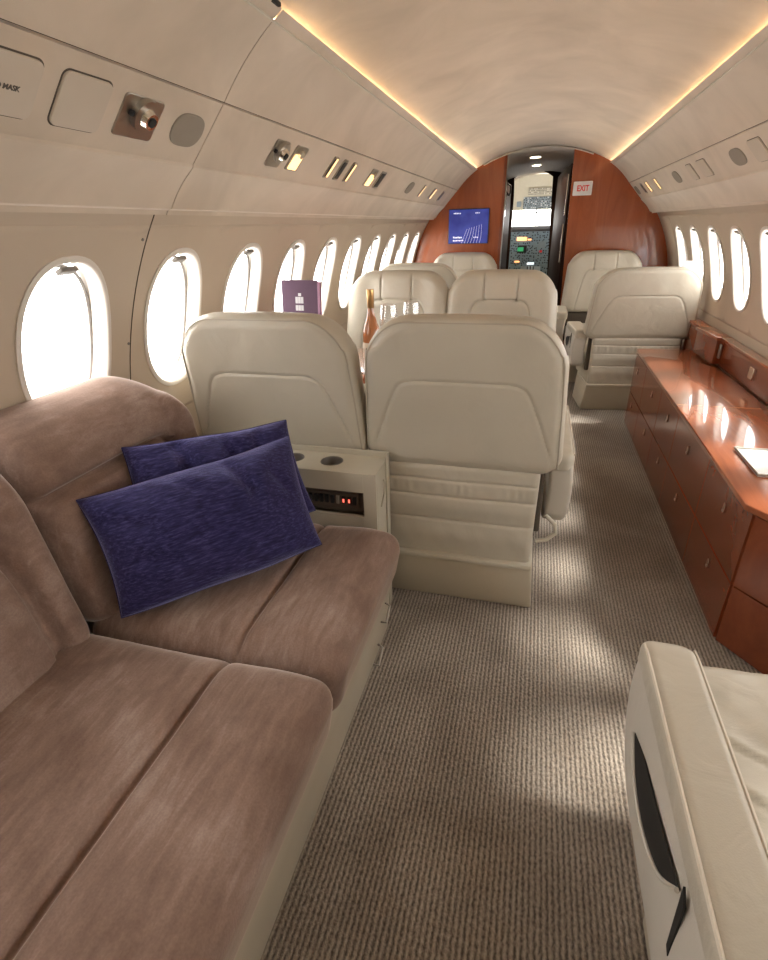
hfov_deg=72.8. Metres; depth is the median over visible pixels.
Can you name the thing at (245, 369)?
chair
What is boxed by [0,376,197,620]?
cushion
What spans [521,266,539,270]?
pedestal
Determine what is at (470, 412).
chair
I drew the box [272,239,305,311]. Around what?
window
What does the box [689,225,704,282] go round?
window
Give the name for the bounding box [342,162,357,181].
light
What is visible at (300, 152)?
light
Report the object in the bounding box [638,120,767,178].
trim
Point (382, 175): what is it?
air vent
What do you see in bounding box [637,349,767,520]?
countertop
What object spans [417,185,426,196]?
light
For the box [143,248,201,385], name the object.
window
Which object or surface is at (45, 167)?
overhead service panel
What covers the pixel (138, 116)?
air vent
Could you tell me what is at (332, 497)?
switch
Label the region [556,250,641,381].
chair
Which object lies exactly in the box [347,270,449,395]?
chair
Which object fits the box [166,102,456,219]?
overhead service panel
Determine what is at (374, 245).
window
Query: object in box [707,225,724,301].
window
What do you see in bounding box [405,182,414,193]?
air vent
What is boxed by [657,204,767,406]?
wall
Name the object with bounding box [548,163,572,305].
closet
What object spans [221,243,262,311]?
window
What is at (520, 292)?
chair
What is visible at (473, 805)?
floor
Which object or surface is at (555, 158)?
ceiling
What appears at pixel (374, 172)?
light
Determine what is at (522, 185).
panel
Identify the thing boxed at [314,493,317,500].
switch
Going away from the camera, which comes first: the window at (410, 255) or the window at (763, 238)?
the window at (763, 238)
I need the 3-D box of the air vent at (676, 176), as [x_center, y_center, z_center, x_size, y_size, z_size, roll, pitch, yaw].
[1.722,-1.780,3.060,0.056,0.061,0.150,6,27,16]
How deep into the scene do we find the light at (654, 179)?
3.56 m
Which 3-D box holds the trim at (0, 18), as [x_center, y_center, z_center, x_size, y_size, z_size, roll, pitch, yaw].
[-0.282,-1.137,1.690,0.023,0.036,7.150,5,27,14]
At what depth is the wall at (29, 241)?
1.56 m
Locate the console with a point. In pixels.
(347, 487)
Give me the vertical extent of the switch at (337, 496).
0.029 m
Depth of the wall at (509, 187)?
5.98 m
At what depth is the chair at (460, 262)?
4.78 m
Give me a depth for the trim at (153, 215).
1.53 m
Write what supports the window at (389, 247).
in the wall at (29, 241)
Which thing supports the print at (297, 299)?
on the menu card at (299, 296)
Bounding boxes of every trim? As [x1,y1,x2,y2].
[0,0,281,101]
[0,18,455,189]
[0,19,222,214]
[130,215,154,379]
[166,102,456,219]
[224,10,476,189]
[271,0,280,6]
[497,155,507,268]
[611,24,767,181]
[630,121,767,212]
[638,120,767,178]
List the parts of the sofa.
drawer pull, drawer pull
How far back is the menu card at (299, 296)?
2.23 m
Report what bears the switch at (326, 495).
attached to the console
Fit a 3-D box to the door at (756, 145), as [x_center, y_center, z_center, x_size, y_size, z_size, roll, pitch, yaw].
[1.371,-1.207,1.901,0.068,0.074,0.136,5,27,14]
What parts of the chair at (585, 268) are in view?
armrest, backrest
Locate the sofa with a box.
[0,376,399,959]
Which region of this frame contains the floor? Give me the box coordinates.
[261,381,761,959]
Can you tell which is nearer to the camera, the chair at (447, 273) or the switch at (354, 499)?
the switch at (354, 499)
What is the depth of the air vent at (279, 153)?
1.64 m
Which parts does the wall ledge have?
catch plate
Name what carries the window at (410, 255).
in the wall at (29, 241)
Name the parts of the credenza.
door, drawer, door, drawer, door, drawer, door, drawer, door, drawer, panel, panel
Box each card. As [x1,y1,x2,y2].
[281,280,321,314]
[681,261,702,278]
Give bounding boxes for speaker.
[169,113,204,146]
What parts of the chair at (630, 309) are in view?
armrest, seat frame, seat, panel, backrest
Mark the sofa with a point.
(166, 770)
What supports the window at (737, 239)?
in the wall at (748, 327)
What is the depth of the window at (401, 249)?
4.58 m
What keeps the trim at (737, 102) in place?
attached to the wall at (614, 216)
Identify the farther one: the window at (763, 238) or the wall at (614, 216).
the wall at (614, 216)
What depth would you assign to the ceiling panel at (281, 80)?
1.66 m
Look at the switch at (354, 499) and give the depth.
1.72 m
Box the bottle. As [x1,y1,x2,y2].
[363,289,378,366]
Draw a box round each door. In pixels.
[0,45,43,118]
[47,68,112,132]
[685,163,699,179]
[695,158,713,176]
[746,136,767,161]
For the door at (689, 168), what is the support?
in the wall at (748, 327)
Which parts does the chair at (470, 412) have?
panel, backrest, recline lever, armrest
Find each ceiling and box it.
[279,0,767,179]
[484,145,593,179]
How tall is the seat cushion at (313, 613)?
0.218 m
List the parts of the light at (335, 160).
lamp shade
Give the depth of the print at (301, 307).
2.24 m
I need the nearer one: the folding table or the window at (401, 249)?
the folding table
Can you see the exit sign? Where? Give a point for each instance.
(580, 188)
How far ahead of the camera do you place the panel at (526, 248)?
7.61 m
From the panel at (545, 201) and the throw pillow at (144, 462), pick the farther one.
the panel at (545, 201)
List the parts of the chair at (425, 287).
backrest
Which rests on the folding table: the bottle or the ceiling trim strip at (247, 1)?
the bottle
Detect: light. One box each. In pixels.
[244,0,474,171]
[284,145,308,170]
[322,156,339,177]
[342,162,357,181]
[362,169,378,186]
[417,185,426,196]
[614,38,767,163]
[653,178,661,188]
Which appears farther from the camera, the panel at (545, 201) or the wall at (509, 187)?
the panel at (545, 201)
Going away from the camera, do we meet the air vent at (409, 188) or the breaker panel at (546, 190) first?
the air vent at (409, 188)
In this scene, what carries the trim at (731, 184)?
attached to the wall at (748, 327)
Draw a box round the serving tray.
[734,447,767,476]
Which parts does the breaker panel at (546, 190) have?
breaker panel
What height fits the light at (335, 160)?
0.070 m
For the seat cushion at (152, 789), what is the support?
on the sofa
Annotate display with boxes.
[448,208,489,243]
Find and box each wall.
[0,212,428,633]
[414,147,667,342]
[500,182,511,268]
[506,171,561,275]
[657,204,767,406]
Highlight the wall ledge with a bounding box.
[680,317,767,404]
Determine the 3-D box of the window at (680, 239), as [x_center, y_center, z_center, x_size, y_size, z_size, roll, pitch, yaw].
[2.321,-1.737,4.038,0.181,0.445,0.312,5,27,14]
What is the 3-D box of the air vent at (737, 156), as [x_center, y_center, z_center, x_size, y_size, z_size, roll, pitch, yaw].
[1.433,-1.309,2.109,0.056,0.061,0.160,6,27,16]
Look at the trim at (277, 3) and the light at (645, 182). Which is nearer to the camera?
the trim at (277, 3)
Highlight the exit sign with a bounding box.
[572,181,592,195]
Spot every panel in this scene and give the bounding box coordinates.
[508,225,549,274]
[513,174,552,210]
[517,187,551,206]
[523,196,551,208]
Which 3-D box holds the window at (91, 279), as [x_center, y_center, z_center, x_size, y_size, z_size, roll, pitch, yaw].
[-0.831,-0.347,1.369,0.181,0.445,0.312,5,27,14]
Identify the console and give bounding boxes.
[291,444,391,603]
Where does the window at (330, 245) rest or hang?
in the wall at (29, 241)
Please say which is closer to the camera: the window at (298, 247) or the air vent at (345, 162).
the air vent at (345, 162)
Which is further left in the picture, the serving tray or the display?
the display
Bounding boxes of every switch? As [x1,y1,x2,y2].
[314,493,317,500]
[319,493,323,501]
[325,494,328,502]
[330,495,334,502]
[336,495,339,503]
[352,497,356,505]
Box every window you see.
[15,256,111,400]
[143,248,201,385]
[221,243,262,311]
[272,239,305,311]
[312,237,336,315]
[337,235,361,309]
[360,234,380,275]
[378,233,396,270]
[393,232,408,263]
[405,231,419,262]
[675,224,687,266]
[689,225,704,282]
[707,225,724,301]
[730,225,751,312]
[759,226,767,325]
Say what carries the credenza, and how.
on the floor
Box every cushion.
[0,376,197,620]
[0,474,89,712]
[0,634,332,959]
[93,523,399,710]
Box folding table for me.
[357,348,364,383]
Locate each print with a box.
[295,297,303,302]
[296,305,303,310]
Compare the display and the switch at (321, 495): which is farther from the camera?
the display
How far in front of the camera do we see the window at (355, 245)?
3.43 m
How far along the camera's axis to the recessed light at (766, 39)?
1.86 m
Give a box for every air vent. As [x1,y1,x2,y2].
[111,92,164,140]
[264,139,290,167]
[332,159,348,179]
[372,171,386,187]
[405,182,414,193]
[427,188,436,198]
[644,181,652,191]
[672,171,681,182]
[729,148,746,165]
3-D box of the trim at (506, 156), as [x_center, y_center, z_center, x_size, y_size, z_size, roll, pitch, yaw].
[1.093,-2.037,4.984,0.043,1.843,0.050,5,27,14]
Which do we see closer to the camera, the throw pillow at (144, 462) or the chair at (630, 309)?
the throw pillow at (144, 462)
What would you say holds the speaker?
attached to the wall at (29, 241)
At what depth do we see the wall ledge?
2.88 m
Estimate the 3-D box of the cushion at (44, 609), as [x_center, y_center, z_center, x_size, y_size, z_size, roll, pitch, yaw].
[-0.924,0.307,0.886,0.241,0.550,0.784,5,27,14]
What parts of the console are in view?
control plate, control panel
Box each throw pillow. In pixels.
[76,436,321,618]
[121,420,315,512]
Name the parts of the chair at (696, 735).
armrest, seat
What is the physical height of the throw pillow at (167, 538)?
0.285 m
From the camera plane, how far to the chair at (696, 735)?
0.73 m
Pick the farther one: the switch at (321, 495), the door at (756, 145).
the door at (756, 145)
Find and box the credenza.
[624,353,767,673]
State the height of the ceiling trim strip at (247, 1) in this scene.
0.010 m
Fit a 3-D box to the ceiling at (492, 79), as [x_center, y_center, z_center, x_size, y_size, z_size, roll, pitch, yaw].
[0.919,-1.896,3.061,1.952,0.522,10.800,5,27,14]
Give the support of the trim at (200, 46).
attached to the ceiling at (492, 79)
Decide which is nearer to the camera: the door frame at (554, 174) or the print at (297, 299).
the print at (297, 299)
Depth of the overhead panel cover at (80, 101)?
0.94 m
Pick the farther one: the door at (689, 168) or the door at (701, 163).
the door at (689, 168)
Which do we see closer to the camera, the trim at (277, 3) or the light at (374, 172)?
the trim at (277, 3)
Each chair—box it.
[181,311,368,449]
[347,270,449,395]
[364,314,574,606]
[380,263,457,288]
[434,252,496,276]
[446,269,557,332]
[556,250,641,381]
[564,267,702,409]
[625,641,767,959]

